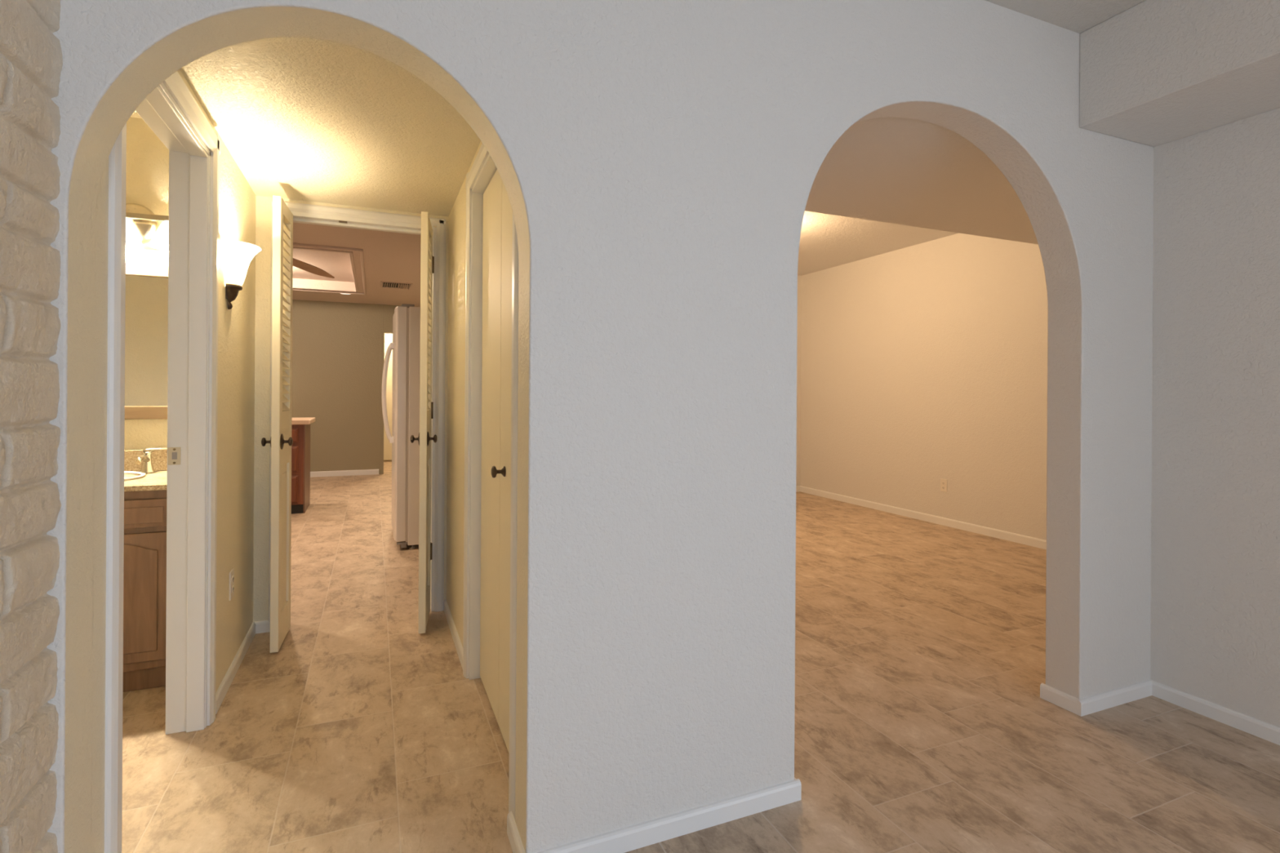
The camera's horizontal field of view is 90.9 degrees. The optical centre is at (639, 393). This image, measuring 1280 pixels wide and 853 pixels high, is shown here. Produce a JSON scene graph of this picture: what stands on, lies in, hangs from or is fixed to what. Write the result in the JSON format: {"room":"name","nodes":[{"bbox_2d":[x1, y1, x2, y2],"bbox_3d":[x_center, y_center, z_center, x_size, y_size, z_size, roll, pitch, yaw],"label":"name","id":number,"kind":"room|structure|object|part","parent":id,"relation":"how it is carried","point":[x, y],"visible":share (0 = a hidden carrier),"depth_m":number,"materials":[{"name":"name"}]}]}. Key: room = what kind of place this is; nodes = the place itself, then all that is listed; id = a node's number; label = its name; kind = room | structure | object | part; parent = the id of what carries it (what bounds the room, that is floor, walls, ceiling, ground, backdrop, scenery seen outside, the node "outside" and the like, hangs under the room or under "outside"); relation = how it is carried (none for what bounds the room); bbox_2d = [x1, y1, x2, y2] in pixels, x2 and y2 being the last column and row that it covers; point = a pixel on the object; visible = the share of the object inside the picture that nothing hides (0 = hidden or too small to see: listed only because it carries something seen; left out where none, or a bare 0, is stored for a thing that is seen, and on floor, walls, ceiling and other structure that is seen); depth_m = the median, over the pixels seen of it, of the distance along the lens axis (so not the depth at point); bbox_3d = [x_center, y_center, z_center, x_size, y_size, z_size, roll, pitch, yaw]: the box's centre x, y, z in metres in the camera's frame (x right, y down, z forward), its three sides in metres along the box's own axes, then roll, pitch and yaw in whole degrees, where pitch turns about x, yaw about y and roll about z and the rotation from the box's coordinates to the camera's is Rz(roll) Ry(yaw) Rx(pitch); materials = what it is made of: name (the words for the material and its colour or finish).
{"room":"empty living room","nodes":[
{"label":"empty living room","id":0,"kind":"room"},
{"bbox_2d":[0,0,255,852],"bbox_3d":[-0.572,-0.108,-0.348,0.242,2.600,7.402,0,0,-23],"label":"wall","id":1,"kind":"structure","parent":0,"point":[31,60],"depth_m":1.15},
{"bbox_2d":[104,71,220,852],"bbox_3d":[-1.417,0.123,1.832,0.135,2.128,1.007,0,0,-23],"label":"door frame","id":2,"kind":"structure","parent":1,"relation":"attached to","point":[171,111],"depth_m":2.20,"materials":[{"name":"white paint"}]},
{"bbox_3d":[-1.620,0.219,2.194,0.037,0.061,0.003,0,0,-23],"label":"strike plate","id":3,"kind":"part","parent":2,"relation":"part of","materials":[{"name":"gold metal"}]},
{"bbox_2d":[229,568,234,600],"bbox_3d":[-1.693,0.793,2.617,0.009,0.116,0.072,0,0,-23],"label":"wall outlet","id":4,"kind":"object","parent":1,"relation":"attached to","point":[232,572],"visible":1,"depth_m":2.60,"materials":[{"name":"white plastic"}]},
{"bbox_2d":[215,622,255,714],"bbox_3d":[-1.736,1.157,2.719,0.013,0.056,0.851,0,0,-23],"label":"baseboard","id":5,"kind":"structure","parent":1,"relation":"attached to","point":[220,694],"depth_m":2.63,"materials":[{"name":"white paint"}]},
{"bbox_2d":[222,239,261,309],"bbox_3d":[-1.595,-0.462,2.541,0.116,0.257,0.224,0,0,-23],"label":"wall sconce","id":6,"kind":"object","parent":1,"relation":"attached to","point":[238,255],"visible":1,"depth_m":2.49,"materials":[{"name":"white glass"}]},
{"bbox_3d":[-1.592,-0.507,2.542,0.112,0.166,0.224,0,0,-23],"label":"lamp shade","id":7,"kind":"part","parent":6,"relation":"part of","materials":[{"name":"white glass"}]},
{"bbox_2d":[130,110,141,118],"bbox_3d":[-2.437,-1.320,1.804,1.819,0.120,1.888,0,0,-23],"label":"ceiling","id":8,"kind":"structure","parent":0,"point":[135,114],"depth_m":2.86,"materials":[{"name":"beige paint"}]},
{"bbox_2d":[124,116,168,471],"bbox_3d":[-2.850,-0.197,2.745,1.803,2.750,0.161,0,0,-23],"label":"wall","id":9,"kind":"structure","parent":0,"point":[147,183],"depth_m":2.90,"materials":[{"name":"beige paint"}]},
{"bbox_2d":[124,449,167,471],"bbox_3d":[-2.704,0.306,2.706,1.548,0.098,0.022,0,0,-23],"label":"backsplash","id":10,"kind":"structure","parent":9,"relation":"attached to","point":[159,459],"depth_m":2.88,"materials":[{"name":"stone"}]},
{"bbox_2d":[124,262,168,419],"bbox_3d":[-2.529,-0.237,2.778,1.020,0.710,0.025,0,0,-23],"label":"bathroom mirror","id":11,"kind":"object","parent":9,"relation":"attached to","point":[146,311],"visible":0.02,"depth_m":2.89,"materials":[{"name":"clear glass"}]},
{"bbox_2d":[125,203,168,250],"bbox_3d":[-2.373,-0.766,2.778,0.760,0.204,0.162,0,0,-23],"label":"vanity light","id":12,"kind":"object","parent":9,"relation":"attached to","point":[142,226],"visible":0.33,"depth_m":2.85,"materials":[{"name":"white glass"}]},
{"bbox_3d":[-2.309,-0.723,2.805,0.162,0.119,0.162,0,0,-23],"label":"lamp shade","id":13,"kind":"part","parent":12,"relation":"part of","materials":[{"name":"white glass"}]},
{"bbox_3d":[-2.308,-0.773,2.868,0.190,0.190,0.029,0,0,-23],"label":"plate","id":14,"kind":"part","parent":12,"relation":"part of","materials":[{"name":"silver metal"}]},
{"bbox_3d":[-2.143,-0.722,2.876,0.162,0.119,0.162,0,0,-23],"label":"lamp shade","id":15,"kind":"part","parent":12,"relation":"part of","materials":[{"name":"white glass"}]},
{"bbox_2d":[180,37,480,216],"bbox_3d":[-1.096,-1.070,2.395,1.114,0.200,1.934,0,0,-23],"label":"ceiling","id":16,"kind":"structure","parent":0,"point":[300,118],"depth_m":2.29,"materials":[{"name":"beige paint"}]},
{"bbox_2d":[253,195,448,622],"bbox_3d":[-1.177,-0.186,3.476,1.847,2.750,0.115,0,0,-23],"label":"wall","id":17,"kind":"structure","parent":0,"point":[263,204],"depth_m":3.12,"materials":[{"name":"beige paint"}]},
{"bbox_2d":[254,620,270,633],"bbox_3d":[-1.868,1.156,3.119,0.081,0.056,0.013,0,0,-23],"label":"baseboard","id":18,"kind":"structure","parent":17,"relation":"attached to","point":[264,626],"depth_m":3.11,"materials":[{"name":"white paint"}]},
{"bbox_2d":[261,195,293,653],"bbox_3d":[-1.706,0.140,3.010,0.125,2.066,0.340,0,0,-20],"label":"door","id":19,"kind":"structure","parent":17,"relation":"in","point":[281,442],"depth_m":2.89,"materials":[{"name":"beige paint"}]},
{"bbox_3d":[-1.701,0.223,2.878,0.046,0.072,0.072,0,0,-20],"label":"knob","id":20,"kind":"part","parent":19,"relation":"part of","materials":[{"name":"brown metal"}]},
{"bbox_3d":[-1.706,0.680,3.000,0.024,0.690,0.202,0,0,-20],"label":"panel","id":21,"kind":"part","parent":19,"relation":"part of","materials":[{"name":"beige paint"}]},
{"bbox_3d":[-1.627,0.224,2.906,0.046,0.072,0.072,0,0,-20],"label":"knob","id":22,"kind":"part","parent":19,"relation":"part of","materials":[{"name":"brown metal"}]},
{"bbox_2d":[268,200,446,622],"bbox_3d":[-1.474,0.115,3.343,0.835,2.142,0.134,0,0,-23],"label":"door frame","id":23,"kind":"structure","parent":17,"relation":"attached to","point":[302,213],"depth_m":3.43,"materials":[{"name":"white paint"}]},
{"bbox_2d":[410,211,436,633],"bbox_3d":[-1.107,0.144,3.260,0.125,2.066,0.360,0,0,-15],"label":"door","id":24,"kind":"structure","parent":17,"relation":"in","point":[427,260],"depth_m":3.09,"materials":[{"name":"beige paint"}]},
{"bbox_3d":[-1.111,0.227,3.120,0.046,0.072,0.072,0,0,-15],"label":"knob","id":25,"kind":"part","parent":24,"relation":"part of","materials":[{"name":"brown metal"}]},
{"bbox_3d":[-1.104,0.144,3.249,0.034,2.066,0.337,0,0,-15],"label":"frame","id":26,"kind":"part","parent":24,"relation":"part of","materials":[{"name":"beige paint"}]},
{"bbox_3d":[-1.108,0.684,3.251,0.024,0.690,0.222,0,0,-15],"label":"panel","id":27,"kind":"part","parent":24,"relation":"part of","materials":[{"name":"beige paint"}]},
{"bbox_3d":[-1.034,0.227,3.140,0.046,0.072,0.072,0,0,-15],"label":"knob","id":28,"kind":"part","parent":24,"relation":"part of","materials":[{"name":"brown metal"}]},
{"bbox_2d":[291,299,416,474],"bbox_3d":[-4.789,-0.235,8.727,3.980,2.800,0.120,0,0,-23],"label":"wall","id":29,"kind":"structure","parent":0,"point":[336,345],"depth_m":8.90,"materials":[{"name":"beige paint"}]},
{"bbox_2d":[310,469,378,477],"bbox_3d":[-5.184,1.125,8.492,3.085,0.075,0.013,0,0,-23],"label":"baseboard","id":30,"kind":"structure","parent":29,"relation":"attached to","point":[363,472],"depth_m":8.91,"materials":[{"name":"white paint"}]},
{"bbox_2d":[379,332,384,474],"bbox_3d":[-3.752,0.147,9.165,0.056,2.050,0.136,0,0,-23],"label":"trim","id":31,"kind":"structure","parent":29,"relation":"attached to","point":[382,334],"depth_m":9.10,"materials":[{"name":"beige paint"}]},
{"bbox_2d":[292,222,421,306],"bbox_3d":[-3.936,-1.454,6.723,3.980,0.350,8.019,0,0,-23],"label":"ceiling","id":32,"kind":"structure","parent":0,"point":[388,256],"depth_m":6.46,"materials":[{"name":"beige paint"}]},
{"bbox_2d":[293,257,334,278],"bbox_3d":[-3.334,-1.254,5.497,1.159,0.253,1.024,0,0,-23],"label":"ceiling fan","id":33,"kind":"object","parent":32,"relation":"hanging from","point":[296,263],"visible":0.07,"depth_m":5.99,"materials":[{"name":"brown wood"}]},
{"bbox_2d":[292,243,366,294],"bbox_3d":[-3.781,-1.267,6.462,1.765,0.022,2.720,0,0,-23],"label":"trim","id":34,"kind":"structure","parent":32,"relation":"attached to","point":[304,289],"depth_m":6.07,"materials":[{"name":"beige paint"}]},
{"bbox_2d":[380,281,412,289],"bbox_3d":[-2.870,-1.261,7.422,0.340,0.022,0.400,0,0,-23],"label":"ceiling vent","id":35,"kind":"object","parent":32,"relation":"in","point":[390,285],"visible":1,"depth_m":7.37,"materials":[{"name":"metal"}]},
{"bbox_2d":[383,333,392,461],"bbox_3d":[-5.479,-0.239,10.361,3.980,2.800,0.120,0,0,-23],"label":"wall","id":36,"kind":"structure","parent":0,"point":[388,336],"depth_m":10.79,"materials":[{"name":"beige paint"}]},
{"bbox_2d":[383,341,392,460],"bbox_3d":[-4.052,0.133,10.872,0.850,2.025,0.040,0,0,-23],"label":"door","id":37,"kind":"structure","parent":36,"relation":"in","point":[387,446],"depth_m":10.75,"materials":[{"name":"beige paint"}]},
{"bbox_2d":[445,141,482,646],"bbox_3d":[-0.608,-0.058,2.604,0.160,2.500,1.934,0,0,-23],"label":"wall","id":38,"kind":"structure","parent":0,"point":[457,216],"depth_m":3.08,"materials":[{"name":"beige paint"}]},
{"bbox_2d":[443,599,462,669],"bbox_3d":[-0.910,1.162,3.079,0.013,0.056,0.831,0,0,-23],"label":"baseboard","id":39,"kind":"structure","parent":38,"relation":"attached to","point":[459,647],"depth_m":3.03,"materials":[{"name":"white paint"}]},
{"bbox_2d":[462,143,519,819],"bbox_3d":[-0.484,0.135,2.232,0.135,2.115,1.055,0,0,-23],"label":"door frame","id":40,"kind":"structure","parent":38,"relation":"attached to","point":[483,168],"depth_m":2.62,"materials":[{"name":"white paint"}]},
{"bbox_2d":[480,169,512,753],"bbox_3d":[-0.497,0.176,2.223,0.078,2.009,0.878,0,0,-23],"label":"door","id":41,"kind":"structure","parent":38,"relation":"in","point":[497,218],"depth_m":2.30,"materials":[{"name":"beige paint"}]},
{"bbox_3d":[-0.483,0.268,2.147,0.046,0.041,0.041,0,0,-23],"label":"knob","id":42,"kind":"part","parent":41,"relation":"part of","materials":[{"name":"brown metal"}]},
{"bbox_2d":[506,811,525,852],"bbox_3d":[-0.321,1.166,1.632,0.013,0.056,0.177,0,0,-23],"label":"baseboard","id":43,"kind":"object","parent":38,"relation":"attached to","point":[513,836],"visible":1,"depth_m":1.65,"materials":[{"name":"white paint"}]},
{"bbox_2d":[46,0,1153,852],"bbox_3d":[0.542,-0.175,1.968,7.450,2.750,0.132,0,0,-23],"label":"wall","id":44,"kind":"structure","parent":0,"point":[658,162],"depth_m":1.71,"materials":[{"name":"white paint"}]},
{"bbox_2d":[535,778,801,852],"bbox_3d":[0.091,1.169,1.703,0.828,0.056,0.013,0,0,-23],"label":"baseboard","id":45,"kind":"structure","parent":44,"relation":"attached to","point":[632,837],"depth_m":1.71,"materials":[{"name":"white paint"}]},
{"bbox_2d":[1040,683,1079,715],"bbox_3d":[1.618,1.178,2.433,0.013,0.056,0.145,0,0,-23],"label":"baseboard","id":46,"kind":"object","parent":44,"relation":"attached to","point":[1060,699],"visible":1,"depth_m":2.43,"materials":[{"name":"white paint"}]},
{"bbox_2d":[1077,680,1151,716],"bbox_3d":[1.850,1.180,2.445,0.449,0.056,0.013,0,0,-23],"label":"baseboard","id":47,"kind":"object","parent":44,"relation":"attached to","point":[1088,705],"visible":1,"depth_m":2.43,"materials":[{"name":"white paint"}]},
{"bbox_2d":[121,461,1279,852],"bbox_3d":[-0.673,1.232,3.992,8.300,0.080,16.000,0,0,-23],"label":"floor","id":48,"kind":"structure","parent":0,"point":[922,724],"depth_m":2.19,"materials":[{"name":"tile"}]},
{"bbox_2d":[122,489,166,692],"bbox_3d":[-2.270,0.781,2.620,0.785,0.800,0.519,0,0,-23],"label":"vanity cabinet","id":49,"kind":"object","parent":48,"relation":"on","point":[144,566],"visible":0.18,"depth_m":2.48,"materials":[{"name":"brown wood"}]},
{"bbox_3d":[-2.029,0.804,2.452,0.330,0.507,0.022,0,0,-23],"label":"door","id":50,"kind":"part","parent":49,"relation":"part of","materials":[{"name":"brown wood"}]},
{"bbox_3d":[-2.027,0.473,2.452,0.330,0.110,0.022,0,0,-23],"label":"drawer","id":51,"kind":"part","parent":49,"relation":"part of","materials":[{"name":"brown wood"}]},
{"bbox_2d":[124,449,167,492],"bbox_3d":[-2.606,0.318,2.473,1.548,0.122,0.528,0,0,-23],"label":"countertop","id":52,"kind":"structure","parent":49,"relation":"on","point":[135,480],"depth_m":2.79,"materials":[{"name":"stone"}]},
{"bbox_2d":[135,447,167,473],"bbox_3d":[-2.206,0.304,2.804,0.100,0.112,0.157,0,0,6],"label":"bathroom faucet","id":53,"kind":"object","parent":52,"relation":"on","point":[147,467],"visible":0.91,"depth_m":2.83,"materials":[{"name":"silver metal"}]},
{"bbox_3d":[-2.196,0.295,2.785,0.026,0.044,0.135,0,0,-23],"label":"spout","id":54,"kind":"part","parent":53,"relation":"part of","materials":[{"name":"silver metal"}]},
{"bbox_3d":[-2.193,0.261,2.854,0.091,0.026,0.020,0,0,-23],"label":"lever","id":55,"kind":"part","parent":53,"relation":"part of","materials":[{"name":"silver metal"}]},
{"bbox_2d":[291,424,310,514],"bbox_3d":[-3.719,0.738,6.245,0.754,0.868,0.619,0,0,-23],"label":"base cabinet","id":56,"kind":"object","parent":48,"relation":"on","point":[300,433],"visible":0.25,"depth_m":6.15,"materials":[{"name":"brown wood"}]},
{"bbox_3d":[-3.522,0.933,6.038,0.439,0.270,0.034,0,0,-23],"label":"drawer","id":57,"kind":"part","parent":56,"relation":"part of","materials":[{"name":"brown wood"}]},
{"bbox_3d":[-3.520,0.641,6.038,0.439,0.255,0.034,0,0,-23],"label":"drawer","id":58,"kind":"part","parent":56,"relation":"part of","materials":[{"name":"brown wood"}]},
{"bbox_3d":[-3.518,0.411,6.038,0.439,0.145,0.034,0,0,-23],"label":"drawer","id":59,"kind":"part","parent":56,"relation":"part of","materials":[{"name":"brown wood"}]},
{"bbox_2d":[291,417,315,424],"bbox_3d":[-3.715,0.281,6.274,0.819,0.047,0.625,0,0,-23],"label":"countertop","id":60,"kind":"structure","parent":56,"relation":"on","point":[300,420],"depth_m":6.14,"materials":[{"name":"beige stone"}]},
{"bbox_3d":[-3.389,0.740,6.418,0.012,0.868,0.556,0,0,-23],"label":"panel","id":61,"kind":"part","parent":56,"relation":"part of","materials":[{"name":"brown wood"}]},
{"bbox_2d":[381,303,420,549],"bbox_3d":[-1.677,0.257,5.256,0.888,1.856,0.889,0,0,-23],"label":"refrigerator","id":62,"kind":"object","parent":48,"relation":"on","point":[406,344],"visible":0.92,"depth_m":4.75,"materials":[{"name":"white metal"}]},
{"bbox_3d":[-1.997,-0.002,4.999,0.095,0.794,0.040,0,0,-23],"label":"handle","id":63,"kind":"part","parent":62,"relation":"part of","materials":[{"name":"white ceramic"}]},
{"bbox_3d":[-2.038,0.230,5.304,0.086,1.766,0.520,0,0,-23],"label":"door","id":64,"kind":"part","parent":62,"relation":"part of","materials":[{"name":"white metal"}]},
{"bbox_3d":[-1.864,0.231,4.892,0.086,1.766,0.362,0,0,-23],"label":"door","id":65,"kind":"part","parent":62,"relation":"part of","materials":[{"name":"white metal"}]},
{"bbox_2d":[795,275,801,485],"bbox_3d":[0.141,-0.203,7.024,3.941,2.800,0.100,0,0,-23],"label":"wall","id":66,"kind":"structure","parent":0,"point":[799,277],"depth_m":7.73,"materials":[{"name":"white paint"}]},
{"bbox_2d":[795,485,799,492],"bbox_3d":[0.246,1.163,7.011,3.741,0.070,0.013,0,0,-23],"label":"baseboard","id":67,"kind":"structure","parent":66,"relation":"attached to","point":[797,487],"depth_m":7.71,"materials":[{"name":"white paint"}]},
{"bbox_2d":[797,210,959,275],"bbox_3d":[0.925,-1.523,5.389,4.100,0.150,3.715,0,0,-23],"label":"ceiling","id":68,"kind":"structure","parent":0,"point":[827,241],"depth_m":5.89,"materials":[{"name":"white paint"}]},
{"bbox_2d":[804,117,1038,244],"bbox_3d":[1.857,-1.277,3.179,4.100,0.630,1.083,0,0,-23],"label":"ceiling","id":69,"kind":"structure","parent":0,"point":[899,171],"depth_m":2.91,"materials":[{"name":"white paint"}]},
{"bbox_2d":[800,233,1048,540],"bbox_3d":[2.916,-0.185,5.645,0.100,2.800,4.798,0,0,-23],"label":"wall","id":70,"kind":"structure","parent":0,"point":[923,364],"depth_m":5.89,"materials":[{"name":"white paint"}]},
{"bbox_2d":[800,485,1046,549],"bbox_3d":[2.874,1.179,5.577,0.013,0.070,4.698,0,0,-23],"label":"baseboard","id":71,"kind":"structure","parent":70,"relation":"attached to","point":[1020,539],"depth_m":5.85,"materials":[{"name":"white paint"}]},
{"bbox_2d":[940,478,946,492],"bbox_3d":[2.789,0.848,5.790,0.009,0.116,0.072,0,0,-23],"label":"wall outlet","id":72,"kind":"object","parent":70,"relation":"attached to","point":[943,482],"visible":1,"depth_m":5.79,"materials":[{"name":"white plastic"}]},
{"bbox_2d":[984,0,1145,33],"bbox_3d":[1.489,-1.385,-0.638,3.740,0.080,5.400,0,0,-23],"label":"ceiling","id":73,"kind":"structure","parent":0,"point":[1078,16],"depth_m":2.21,"materials":[{"name":"white paint"}]},
{"bbox_2d":[1079,0,1279,146],"bbox_3d":[2.885,-1.160,0.006,0.464,0.352,5.300,0,0,-23],"label":"soffit","id":74,"kind":"structure","parent":0,"point":[1154,73],"depth_m":2.13,"materials":[{"name":"white paint"}]},
{"bbox_2d":[1150,107,1279,727],"bbox_3d":[3.158,-0.084,0.070,0.100,2.600,5.400,0,0,-23],"label":"wall","id":75,"kind":"structure","parent":0,"point":[1215,637],"depth_m":2.34,"materials":[{"name":"white paint"}]},
{"bbox_2d":[1151,680,1279,745],"bbox_3d":[2.583,1.185,1.269,0.013,0.056,2.750,0,0,-23],"label":"baseboard","id":76,"kind":"structure","parent":75,"relation":"attached to","point":[1250,725],"depth_m":2.32,"materials":[{"name":"white paint"}]}
]}

